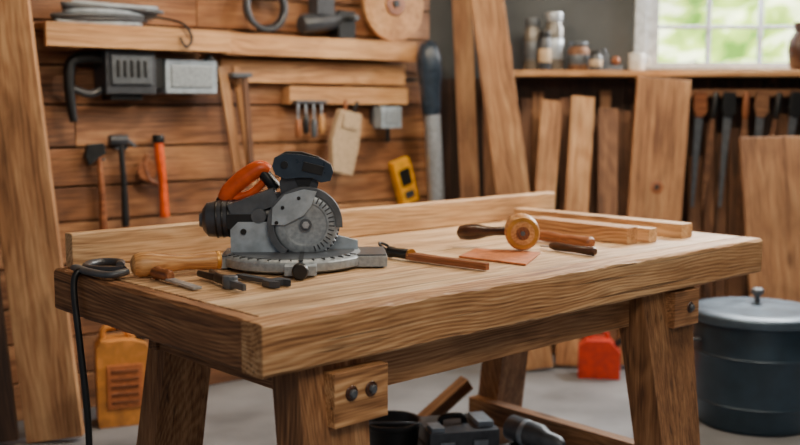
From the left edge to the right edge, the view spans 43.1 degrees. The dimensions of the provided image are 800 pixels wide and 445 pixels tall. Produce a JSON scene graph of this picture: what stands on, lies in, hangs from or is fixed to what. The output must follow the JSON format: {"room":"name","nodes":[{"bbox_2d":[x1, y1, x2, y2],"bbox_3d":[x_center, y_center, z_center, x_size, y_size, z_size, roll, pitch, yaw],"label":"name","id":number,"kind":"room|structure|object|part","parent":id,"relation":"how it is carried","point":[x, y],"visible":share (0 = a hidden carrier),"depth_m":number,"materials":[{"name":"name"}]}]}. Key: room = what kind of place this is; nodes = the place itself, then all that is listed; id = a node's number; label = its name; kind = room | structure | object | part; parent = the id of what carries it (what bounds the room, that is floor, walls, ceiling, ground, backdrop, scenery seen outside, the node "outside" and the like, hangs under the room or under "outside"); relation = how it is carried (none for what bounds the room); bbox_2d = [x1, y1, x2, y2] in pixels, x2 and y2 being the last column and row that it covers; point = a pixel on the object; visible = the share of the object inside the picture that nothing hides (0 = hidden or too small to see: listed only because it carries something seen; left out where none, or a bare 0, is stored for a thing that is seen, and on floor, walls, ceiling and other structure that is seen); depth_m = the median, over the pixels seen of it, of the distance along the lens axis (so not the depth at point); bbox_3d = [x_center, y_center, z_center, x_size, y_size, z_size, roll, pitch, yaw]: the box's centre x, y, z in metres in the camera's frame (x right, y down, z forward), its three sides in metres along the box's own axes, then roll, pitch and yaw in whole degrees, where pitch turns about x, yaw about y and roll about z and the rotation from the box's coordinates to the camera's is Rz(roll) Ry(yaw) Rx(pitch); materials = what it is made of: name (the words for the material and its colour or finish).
{"room":"woodworking shop","nodes":[
{"label":"woodworking shop","id":0,"kind":"room"},
{"bbox_2d":[0,0,428,420],"bbox_3d":[-1.556,-0.545,4.179,4.320,2.750,0.103,-5,8,-38],"label":"wall","id":1,"kind":"structure","parent":0,"point":[198,164],"depth_m":4.61,"materials":[{"name":"brown wood"}]},
{"bbox_2d":[84,143,107,229],"bbox_3d":[-1.300,-0.151,4.319,0.090,0.375,0.069,-5,8,-38],"label":"hatchet","id":2,"kind":"object","parent":1,"relation":"attached to","point":[94,152],"visible":0.94,"depth_m":4.30,"materials":[{"name":"brown wood"}]},
{"bbox_2d":[107,135,135,226],"bbox_3d":[-1.201,-0.181,4.391,0.119,0.398,0.073,-5,8,-38],"label":"hammer","id":3,"kind":"object","parent":1,"relation":"attached to","point":[120,141],"visible":1,"depth_m":4.37,"materials":[{"name":"black metal"}]},
{"bbox_2d":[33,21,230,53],"bbox_3d":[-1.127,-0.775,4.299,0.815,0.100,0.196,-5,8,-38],"label":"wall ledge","id":4,"kind":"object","parent":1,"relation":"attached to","point":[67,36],"visible":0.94,"depth_m":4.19,"materials":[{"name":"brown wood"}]},
{"bbox_2d":[50,0,192,47],"bbox_3d":[-1.170,-0.829,4.256,0.581,0.189,0.160,-3,7,-27],"label":"coiled cable","id":5,"kind":"object","parent":4,"relation":"on","point":[75,11],"visible":0.98,"depth_m":4.18,"materials":[{"name":"grey paint"}]},
{"bbox_2d":[63,48,218,121],"bbox_3d":[-1.105,-0.595,4.357,0.688,0.322,0.168,-6,9,-42],"label":"power tool","id":6,"kind":"object","parent":1,"relation":"attached to","point":[120,74],"visible":0.96,"depth_m":4.26,"materials":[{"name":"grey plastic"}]},
{"bbox_2d":[137,135,168,217],"bbox_3d":[-1.083,-0.202,4.460,0.073,0.366,0.142,4,7,29],"label":"hammer","id":7,"kind":"object","parent":1,"relation":"attached to","point":[146,169],"visible":1,"depth_m":4.46,"materials":[{"name":"orange plastic"}]},
{"bbox_2d":[215,59,407,104],"bbox_3d":[-0.403,-0.681,4.958,1.070,0.205,0.076,-5,8,-38],"label":"wooden planks","id":8,"kind":"object","parent":1,"relation":"attached to","point":[263,71],"visible":0.9,"depth_m":4.96,"materials":[{"name":"brown wood"}]},
{"bbox_2d":[217,65,255,184],"bbox_3d":[-0.744,-0.441,4.634,0.186,0.545,0.089,-5,8,-38],"label":"bundle","id":9,"kind":"object","parent":8,"relation":"hanging from","point":[241,90],"visible":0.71,"depth_m":4.62,"materials":[{"name":"brown wood"}]},
{"bbox_2d":[292,100,326,137],"bbox_3d":[-0.433,-0.498,4.879,0.180,0.179,0.040,-5,8,-38],"label":"screwdriver","id":10,"kind":"object","parent":8,"relation":"hanging from","point":[321,128],"visible":1,"depth_m":4.86,"materials":[{"name":"brown wood"}]},
{"bbox_2d":[328,100,361,175],"bbox_3d":[-0.268,-0.417,5.007,0.179,0.374,0.050,-5,8,-38],"label":"tag","id":11,"kind":"object","parent":8,"relation":"hanging from","point":[344,138],"visible":0.96,"depth_m":4.98,"materials":[{"name":"beige paper"}]},
{"bbox_2d":[223,33,416,61],"bbox_3d":[-0.388,-0.842,4.913,1.100,0.095,0.136,-5,8,-38],"label":"rail","id":12,"kind":"object","parent":1,"relation":"attached to","point":[241,44],"visible":0.88,"depth_m":4.83,"materials":[{"name":"brown wood"}]},
{"bbox_2d":[243,0,287,31],"bbox_3d":[-0.621,-0.995,4.681,0.257,0.238,0.093,-5,8,-38],"label":"coiled hose","id":13,"kind":"object","parent":12,"relation":"on","point":[281,19],"visible":1,"depth_m":4.66,"materials":[{"name":"grey plastic"}]},
{"bbox_2d":[296,0,358,39],"bbox_3d":[-0.341,-0.992,4.904,0.316,0.199,0.160,-5,8,-38],"label":"grinder","id":14,"kind":"object","parent":12,"relation":"on","point":[322,16],"visible":0.88,"depth_m":4.88,"materials":[{"name":"grey metal"}]},
{"bbox_2d":[362,0,423,41],"bbox_3d":[-0.028,-1.108,5.138,0.380,0.380,0.050,-5,8,-38],"label":"wheel","id":15,"kind":"object","parent":12,"relation":"on","point":[389,20],"visible":0.99,"depth_m":5.13,"materials":[{"name":"brown wood"}]},
{"bbox_2d":[405,41,443,201],"bbox_3d":[0.105,-0.510,5.259,0.241,0.843,0.155,3,7,27],"label":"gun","id":16,"kind":"object","parent":12,"relation":"hanging from","point":[429,64],"visible":0.86,"depth_m":5.19,"materials":[{"name":"metal"}]},
{"bbox_2d":[370,107,401,141],"bbox_3d":[-0.080,-0.504,5.199,0.130,0.180,0.137,-5,8,-38],"label":"junction box","id":17,"kind":"object","parent":1,"relation":"attached to","point":[381,117],"visible":1,"depth_m":5.14,"materials":[{"name":"grey paint"}]},
{"bbox_2d":[388,156,418,203],"bbox_3d":[0.013,-0.218,5.341,0.177,0.261,0.080,-5,8,-38],"label":"multimeter","id":18,"kind":"object","parent":1,"relation":"attached to","point":[401,171],"visible":0.94,"depth_m":5.31,"materials":[{"name":"plastic"}]},
{"bbox_2d":[0,353,799,444],"bbox_3d":[0.100,1.057,2.685,8.200,0.100,8.100,0,6,0],"label":"floor","id":19,"kind":"structure","parent":0,"point":[239,412],"depth_m":4.44,"materials":[{"name":"concrete"}]},
{"bbox_2d":[0,283,18,442],"bbox_3d":[-1.700,-0.285,3.822,0.421,2.308,0.142,-1,7,-13],"label":"plank","id":20,"kind":"object","parent":19,"relation":"on","point":[9,431],"visible":1,"depth_m":3.91,"materials":[{"name":"brown wood"}]},
{"bbox_2d":[0,0,84,443],"bbox_3d":[-1.475,-0.296,3.921,0.483,2.312,0.159,4,7,29],"label":"plank","id":21,"kind":"object","parent":19,"relation":"on","point":[30,241],"visible":1,"depth_m":3.92,"materials":[{"name":"brown wood"}]},
{"bbox_2d":[94,325,147,428],"bbox_3d":[-1.148,0.622,4.210,0.220,0.423,0.153,-2,7,-20],"label":"jerrycan","id":22,"kind":"object","parent":19,"relation":"on","point":[120,359],"visible":0.8,"depth_m":4.15,"materials":[{"name":"yellow plastic"}]},
{"bbox_2d":[369,410,420,444],"bbox_3d":[-0.030,0.784,3.550,0.210,0.249,0.229,0,6,0],"label":"bucket","id":23,"kind":"object","parent":19,"relation":"on","point":[397,427],"visible":0.75,"depth_m":3.48,"materials":[{"name":"black plastic"}]},
{"bbox_2d":[54,191,761,444],"bbox_3d":[0.126,0.471,3.092,2.035,0.972,1.234,-6,9,-42],"label":"workbench","id":24,"kind":"object","parent":19,"relation":"on","point":[329,347],"depth_m":2.63,"materials":[{"name":"brown wood"}]},
{"bbox_2d":[70,268,92,444],"bbox_3d":[-0.890,0.546,2.756,0.046,0.898,0.496,-3,7,-28],"label":"power cable","id":25,"kind":"object","parent":24,"relation":"hanging from","point":[74,278],"visible":0.89,"depth_m":2.54,"materials":[{"name":"black plastic"}]},
{"bbox_2d":[70,258,129,278],"bbox_3d":[-0.745,0.114,2.603,0.155,0.030,0.253,-6,9,-42],"label":"coiled cable","id":26,"kind":"object","parent":24,"relation":"on","point":[109,268],"visible":0.98,"depth_m":2.55,"materials":[{"name":"grey plastic"}]},
{"bbox_3d":[-0.567,0.101,2.568,0.225,0.064,0.064,-3,7,-24],"label":"wooden file handle","id":27,"kind":"part","parent":24,"relation":"part of","materials":[{"name":"brown wood"}]},
{"bbox_2d":[150,266,201,289],"bbox_3d":[-0.537,0.132,2.432,0.034,0.034,0.216,-6,9,-42],"label":"chisel","id":28,"kind":"object","parent":24,"relation":"on","point":[157,272],"visible":1,"depth_m":2.45,"materials":[{"name":"metal"}]},
{"bbox_2d":[196,269,245,290],"bbox_3d":[-0.427,0.135,2.418,0.047,0.029,0.249,-4,7,-29],"label":"pliers","id":29,"kind":"object","parent":24,"relation":"on","point":[227,281],"visible":1,"depth_m":2.37,"materials":[{"name":"black metal"}]},
{"bbox_2d":[236,273,290,287],"bbox_3d":[-0.331,0.138,2.448,0.061,0.015,0.182,-6,9,-42],"label":"wrench","id":30,"kind":"object","parent":24,"relation":"on","point":[266,282],"visible":0.96,"depth_m":2.41,"materials":[{"name":"grey metal"}]},
{"bbox_2d":[199,151,386,279],"bbox_3d":[-0.267,-0.040,2.742,0.436,0.306,0.435,6,9,44],"label":"saw","id":31,"kind":"object","parent":24,"relation":"on","point":[293,230],"visible":0.98,"depth_m":2.69,"materials":[{"name":"metal"}]},
{"bbox_2d":[378,241,488,269],"bbox_3d":[0.080,0.090,2.758,0.390,0.043,0.038,6,9,44],"label":"knife","id":32,"kind":"object","parent":24,"relation":"on","point":[408,254],"visible":0.91,"depth_m":2.75,"materials":[{"name":"brown wood"}]},
{"bbox_2d":[459,248,540,265],"bbox_3d":[0.281,0.096,2.875,0.212,0.005,0.254,2,7,20],"label":"pad","id":33,"kind":"object","parent":24,"relation":"on","point":[494,255],"visible":1,"depth_m":2.87,"materials":[{"name":"orange wood"}]},
{"bbox_2d":[457,213,539,249],"bbox_3d":[0.289,0.023,3.029,0.277,0.102,0.122,3,7,23],"label":"mallet","id":34,"kind":"object","parent":33,"relation":"on","point":[521,231],"visible":1,"depth_m":2.95,"materials":[{"name":"brown wood"}]},
{"bbox_2d":[539,230,594,246],"bbox_3d":[0.470,0.045,3.183,0.038,0.038,0.376,-4,8,-33],"label":"chisel","id":35,"kind":"object","parent":24,"relation":"on","point":[547,236],"visible":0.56,"depth_m":3.10,"materials":[{"name":"wood"}]},
{"bbox_2d":[540,242,596,255],"bbox_3d":[0.490,0.074,2.972,0.026,0.026,0.211,-5,8,-39],"label":"chisel","id":36,"kind":"object","parent":24,"relation":"on","point":[592,251],"visible":1,"depth_m":2.95,"materials":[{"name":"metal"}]},
{"bbox_2d":[532,216,637,244],"bbox_3d":[0.566,0.021,3.335,0.058,0.052,0.470,-6,9,-42],"label":"batten","id":37,"kind":"object","parent":24,"relation":"on","point":[602,232],"visible":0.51,"depth_m":3.24,"materials":[{"name":"brown wood"}]},
{"bbox_2d":[540,216,656,242],"bbox_3d":[0.641,0.021,3.377,0.045,0.044,0.470,-6,9,-42],"label":"batten","id":38,"kind":"object","parent":24,"relation":"on","point":[644,234],"visible":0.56,"depth_m":3.21,"materials":[{"name":"brown wood"}]},
{"bbox_2d":[514,207,691,237],"bbox_3d":[0.696,-0.003,3.582,0.065,0.046,0.720,-6,9,-42],"label":"batten","id":39,"kind":"object","parent":24,"relation":"on","point":[665,228],"visible":0.73,"depth_m":3.47,"materials":[{"name":"brown wood"}]},
{"bbox_2d":[417,411,499,444],"bbox_3d":[0.201,0.787,3.607,0.260,0.230,0.228,-2,7,-14],"label":"tool case","id":40,"kind":"object","parent":19,"relation":"on","point":[452,428],"visible":0.98,"depth_m":3.53,"materials":[{"name":"grey plastic"}]},
{"bbox_2d":[452,0,479,198],"bbox_3d":[0.357,-0.297,5.270,0.102,1.995,0.330,-2,7,-18],"label":"board","id":41,"kind":"object","parent":19,"relation":"on","point":[461,9],"visible":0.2,"depth_m":5.26,"materials":[{"name":"brown wood"}]},
{"bbox_2d":[483,103,495,196],"bbox_3d":[0.470,-0.238,5.196,0.120,1.890,0.090,0,6,0],"label":"board","id":42,"kind":"object","parent":19,"relation":"on","point":[489,186],"visible":0.12,"depth_m":5.18,"materials":[{"name":"brown wood"}]},
{"bbox_2d":[470,0,552,370],"bbox_3d":[0.527,-0.397,5.047,0.536,2.263,0.132,5,8,38],"label":"board","id":43,"kind":"object","parent":19,"relation":"on","point":[489,19],"visible":0.64,"depth_m":5.03,"materials":[{"name":"brown wood"}]},
{"bbox_2d":[520,98,531,192],"bbox_3d":[0.663,0.016,5.380,0.062,1.344,0.199,1,6,6],"label":"board","id":44,"kind":"object","parent":19,"relation":"on","point":[525,103],"visible":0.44,"depth_m":5.38,"materials":[{"name":"brown wood"}]},
{"bbox_2d":[503,415,565,444],"bbox_3d":[0.466,0.799,3.501,0.115,0.229,0.242,-6,9,-44],"label":"cordless drill","id":45,"kind":"object","parent":19,"relation":"on","point":[519,430],"visible":1,"depth_m":3.48,"materials":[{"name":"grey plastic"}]},
{"bbox_2d":[532,92,543,192],"bbox_3d":[0.728,0.000,5.379,0.062,1.376,0.197,0,6,4],"label":"board","id":46,"kind":"object","parent":19,"relation":"on","point":[537,97],"visible":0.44,"depth_m":5.37,"materials":[{"name":"brown wood"}]},
{"bbox_2d":[534,99,562,209],"bbox_3d":[0.725,0.045,5.188,0.110,1.342,0.390,3,7,23],"label":"board","id":47,"kind":"object","parent":19,"relation":"on","point":[551,110],"visible":0.44,"depth_m":5.22,"materials":[{"name":"brown wood"}]},
{"bbox_2d":[550,344,555,352],"bbox_3d":[0.793,0.078,5.388,0.064,1.219,0.193,0,6,0],"label":"board","id":48,"kind":"object","parent":19,"relation":"on","point":[554,345],"visible":0.03,"depth_m":5.36,"materials":[{"name":"brown wood"}]},
{"bbox_2d":[559,98,570,210],"bbox_3d":[0.881,0.015,5.380,0.080,1.348,0.201,1,6,6],"label":"board","id":49,"kind":"object","parent":19,"relation":"on","point":[564,136],"visible":0.24,"depth_m":5.37,"materials":[{"name":"brown wood"}]},
{"bbox_2d":[554,96,594,365],"bbox_3d":[0.895,0.035,5.186,0.120,1.362,0.381,2,7,20],"label":"board","id":50,"kind":"object","parent":19,"relation":"on","point":[579,156],"visible":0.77,"depth_m":5.21,"materials":[{"name":"brown wood"}]},
{"bbox_2d":[588,115,597,334],"bbox_3d":[1.024,0.061,5.386,0.066,1.255,0.201,1,6,7],"label":"board","id":51,"kind":"object","parent":19,"relation":"on","point":[592,208],"visible":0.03,"depth_m":5.38,"materials":[{"name":"brown wood"}]},
{"bbox_2d":[578,331,620,379],"bbox_3d":[0.984,0.635,4.939,0.228,0.235,0.120,1,7,10],"label":"can","id":52,"kind":"object","parent":19,"relation":"on","point":[598,356],"visible":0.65,"depth_m":4.89,"materials":[{"name":"red plastic"}]},
{"bbox_2d":[600,90,610,107],"bbox_3d":[1.086,-0.004,5.378,0.059,1.384,0.196,0,6,3],"label":"board","id":53,"kind":"object","parent":19,"relation":"on","point":[605,96],"visible":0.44,"depth_m":5.37,"materials":[{"name":"brown wood"}]},
{"bbox_2d":[596,108,617,341],"bbox_3d":[1.060,0.065,5.190,0.102,1.296,0.340,1,6,8],"label":"board","id":54,"kind":"object","parent":19,"relation":"on","point":[607,162],"visible":0.44,"depth_m":5.22,"materials":[{"name":"brown wood"}]},
{"bbox_2d":[617,111,630,336],"bbox_3d":[1.174,0.049,5.384,0.110,1.278,0.193,0,6,0],"label":"board","id":55,"kind":"object","parent":19,"relation":"on","point":[624,117],"visible":0.25,"depth_m":5.38,"materials":[{"name":"brown wood"}]},
{"bbox_2d":[632,104,634,132],"bbox_3d":[1.282,0.031,5.382,0.111,1.314,0.193,0,6,0],"label":"board","id":56,"kind":"object","parent":19,"relation":"on","point":[633,105],"visible":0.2,"depth_m":5.39,"materials":[{"name":"brown wood"}]},
{"bbox_2d":[617,76,690,364],"bbox_3d":[1.280,-0.003,5.122,0.389,1.464,0.257,0,6,0],"label":"board","id":57,"kind":"object","parent":19,"relation":"on","point":[661,108],"visible":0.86,"depth_m":5.12,"materials":[{"name":"brown wood"}]},
{"bbox_2d":[687,156,701,342],"bbox_3d":[1.565,0.169,5.393,0.082,1.038,0.141,0,6,0],"label":"board","id":58,"kind":"object","parent":19,"relation":"on","point":[694,216],"visible":0.4,"depth_m":5.38,"materials":[{"name":"brown wood"}]},
{"bbox_2d":[702,123,714,299],"bbox_3d":[1.636,0.082,5.383,0.055,1.212,0.146,1,6,5],"label":"board","id":59,"kind":"object","parent":19,"relation":"on","point":[708,207],"visible":0.24,"depth_m":5.37,"materials":[{"name":"brown wood"}]},
{"bbox_2d":[713,133,726,297],"bbox_3d":[1.700,0.109,5.386,0.060,1.159,0.146,1,6,5],"label":"board","id":60,"kind":"object","parent":19,"relation":"on","point":[719,290],"visible":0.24,"depth_m":5.37,"materials":[{"name":"brown wood"}]},
{"bbox_2d":[726,128,747,296],"bbox_3d":[1.788,0.094,5.384,0.112,1.188,0.141,0,6,0],"label":"board","id":61,"kind":"object","parent":19,"relation":"on","point":[735,286],"visible":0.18,"depth_m":5.37,"materials":[{"name":"brown wood"}]},
{"bbox_2d":[693,287,799,436],"bbox_3d":[1.463,0.550,4.228,0.570,0.562,0.535,0,6,0],"label":"trash can","id":62,"kind":"object","parent":19,"relation":"on","point":[747,349],"visible":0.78,"depth_m":4.03,"materials":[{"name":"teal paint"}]},
{"bbox_2d":[746,274,748,296],"bbox_3d":[1.873,0.170,5.393,0.053,1.036,0.145,1,6,5],"label":"board","id":63,"kind":"object","parent":19,"relation":"on","point":[747,274],"visible":0.02,"depth_m":5.38,"materials":[{"name":"brown wood"}]},
{"bbox_2d":[762,111,775,136],"bbox_3d":[1.945,0.050,5.379,0.086,1.276,0.141,0,6,0],"label":"board","id":64,"kind":"object","parent":19,"relation":"on","point":[768,118],"visible":0.02,"depth_m":5.36,"materials":[{"name":"brown wood"}]},
{"bbox_2d":[739,136,799,302],"bbox_3d":[1.970,0.157,4.999,0.540,1.160,0.322,0,6,0],"label":"wooden board","id":65,"kind":"object","parent":19,"relation":"on","point":[770,166],"visible":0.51,"depth_m":5.02,"materials":[{"name":"brown wood"}]},
{"bbox_2d":[776,114,788,135],"bbox_3d":[2.029,0.058,5.380,0.086,1.261,0.141,0,6,0],"label":"board","id":66,"kind":"object","parent":19,"relation":"on","point":[783,119],"visible":0.04,"depth_m":5.36,"materials":[{"name":"brown wood"}]},
{"bbox_2d":[422,0,799,299],"bbox_3d":[1.710,-0.696,5.517,3.180,2.750,0.120,0,6,0],"label":"wall","id":67,"kind":"structure","parent":0,"point":[607,24],"depth_m":5.45,"materials":[{"name":"paint"}]},
{"bbox_2d":[633,0,646,69],"bbox_3d":[2.085,-1.313,5.372,1.670,1.010,0.030,0,6,0],"label":"trim","id":68,"kind":"structure","parent":67,"relation":"attached to","point":[640,13],"depth_m":5.39,"materials":[{"name":"white paint"}]},
{"bbox_2d":[513,70,799,81],"bbox_3d":[1.845,-0.767,5.322,2.710,0.055,0.248,0,6,0],"label":"wall shelf","id":69,"kind":"object","parent":67,"relation":"attached to","point":[631,75],"visible":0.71,"depth_m":5.20,"materials":[{"name":"brown wood"}]},
{"bbox_2d":[524,18,540,69],"bbox_3d":[0.690,-0.926,5.280,0.091,0.270,0.091,0,6,0],"label":"glass jar","id":70,"kind":"object","parent":69,"relation":"on","point":[531,34],"visible":0.77,"depth_m":5.24,"materials":[{"name":"clear glass"}]},
{"bbox_2d":[538,31,551,69],"bbox_3d":[0.745,-0.884,5.219,0.069,0.200,0.069,0,6,0],"label":"glass jar","id":71,"kind":"object","parent":69,"relation":"on","point":[544,44],"visible":0.94,"depth_m":5.19,"materials":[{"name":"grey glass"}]},
{"bbox_2d":[544,12,563,69],"bbox_3d":[0.800,-0.941,5.278,0.105,0.300,0.105,0,6,0],"label":"glass jar","id":72,"kind":"object","parent":69,"relation":"on","point":[553,20],"visible":0.7,"depth_m":5.23,"materials":[{"name":"glass"}]},
{"bbox_2d":[567,41,588,69],"bbox_3d":[0.930,-0.866,5.286,0.111,0.150,0.111,0,6,0],"label":"glass jar","id":73,"kind":"object","parent":69,"relation":"on","point":[578,52],"visible":0.91,"depth_m":5.24,"materials":[{"name":"brown glass"}]},
{"bbox_2d":[589,51,601,69],"bbox_3d":[1.010,-0.835,5.229,0.067,0.100,0.067,0,6,0],"label":"glass jar","id":74,"kind":"object","parent":69,"relation":"on","point":[595,59],"visible":0.98,"depth_m":5.20,"materials":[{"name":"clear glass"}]},
{"bbox_2d":[601,48,621,69],"bbox_3d":[1.080,-0.857,5.348,0.180,0.119,0.050,-1,7,-10],"label":"plane","id":75,"kind":"object","parent":69,"relation":"on","point":[615,60],"visible":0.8,"depth_m":5.33,"materials":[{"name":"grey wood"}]},
{"bbox_2d":[628,53,649,69],"bbox_3d":[1.238,-0.833,5.265,0.102,0.090,0.084,4,8,33],"label":"ceramic mug","id":76,"kind":"object","parent":69,"relation":"on","point":[636,61],"visible":0.91,"depth_m":5.24,"materials":[{"name":"white ceramic"}]},
{"bbox_2d":[787,22,799,69],"bbox_3d":[2.080,-0.915,5.271,0.124,0.250,0.124,0,6,0],"label":"clay vase","id":77,"kind":"object","parent":69,"relation":"on","point":[793,51],"visible":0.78,"depth_m":5.24,"materials":[{"name":"brown ceramic"}]},
{"bbox_2d":[645,0,799,68],"bbox_3d":[2.085,-1.294,5.424,1.550,0.940,0.110,0,6,0],"label":"window","id":78,"kind":"structure","parent":67,"relation":"in","point":[653,6],"depth_m":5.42,"materials":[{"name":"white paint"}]},
{"bbox_2d":[690,89,799,96],"bbox_3d":[2.240,-0.684,5.367,1.520,0.040,0.180,0,6,0],"label":"rail","id":79,"kind":"object","parent":67,"relation":"attached to","point":[739,92],"visible":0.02,"depth_m":5.28,"materials":[{"name":"brown wood"}]},
{"bbox_2d":[690,92,706,206],"bbox_3d":[1.556,-0.380,5.299,0.073,0.601,0.044,0,6,0],"label":"chisel","id":80,"kind":"object","parent":79,"relation":"hanging from","point":[699,106],"visible":1,"depth_m":5.28,"materials":[{"name":"brown wood"}]},
{"bbox_2d":[701,92,718,215],"bbox_3d":[1.620,-0.351,5.291,0.070,0.656,0.046,-3,7,-25],"label":"chisel","id":81,"kind":"object","parent":79,"relation":"hanging from","point":[715,97],"visible":1,"depth_m":5.28,"materials":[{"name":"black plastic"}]},
{"bbox_2d":[718,92,735,206],"bbox_3d":[1.706,-0.380,5.299,0.073,0.601,0.044,0,6,0],"label":"chisel","id":82,"kind":"object","parent":79,"relation":"hanging from","point":[728,104],"visible":1,"depth_m":5.28,"materials":[{"name":"black plastic"}]},
{"bbox_2d":[738,92,749,217],"bbox_3d":[1.796,-0.350,5.295,0.048,0.658,0.042,-6,9,-43],"label":"chisel","id":83,"kind":"object","parent":79,"relation":"hanging from","point":[746,97],"visible":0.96,"depth_m":5.27,"materials":[{"name":"brown wood"}]},
{"bbox_2d":[753,92,768,136],"bbox_3d":[1.875,-0.381,5.299,0.074,0.601,0.044,0,6,0],"label":"chisel","id":84,"kind":"object","parent":79,"relation":"hanging from","point":[761,102],"visible":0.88,"depth_m":5.25,"materials":[{"name":"brown wood"}]},
{"bbox_2d":[769,92,782,136],"bbox_3d":[1.937,-0.352,5.290,0.096,0.654,0.047,-2,7,-18],"label":"chisel","id":85,"kind":"object","parent":79,"relation":"hanging from","point":[779,96],"visible":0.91,"depth_m":5.26,"materials":[{"name":"black plastic"}]},
{"bbox_2d":[787,91,799,135],"bbox_3d":[2.039,-0.382,5.298,0.102,0.600,0.044,0,6,0],"label":"chisel","id":86,"kind":"object","parent":79,"relation":"hanging from","point":[793,106],"visible":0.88,"depth_m":5.26,"materials":[{"name":"black plastic"}]}
]}

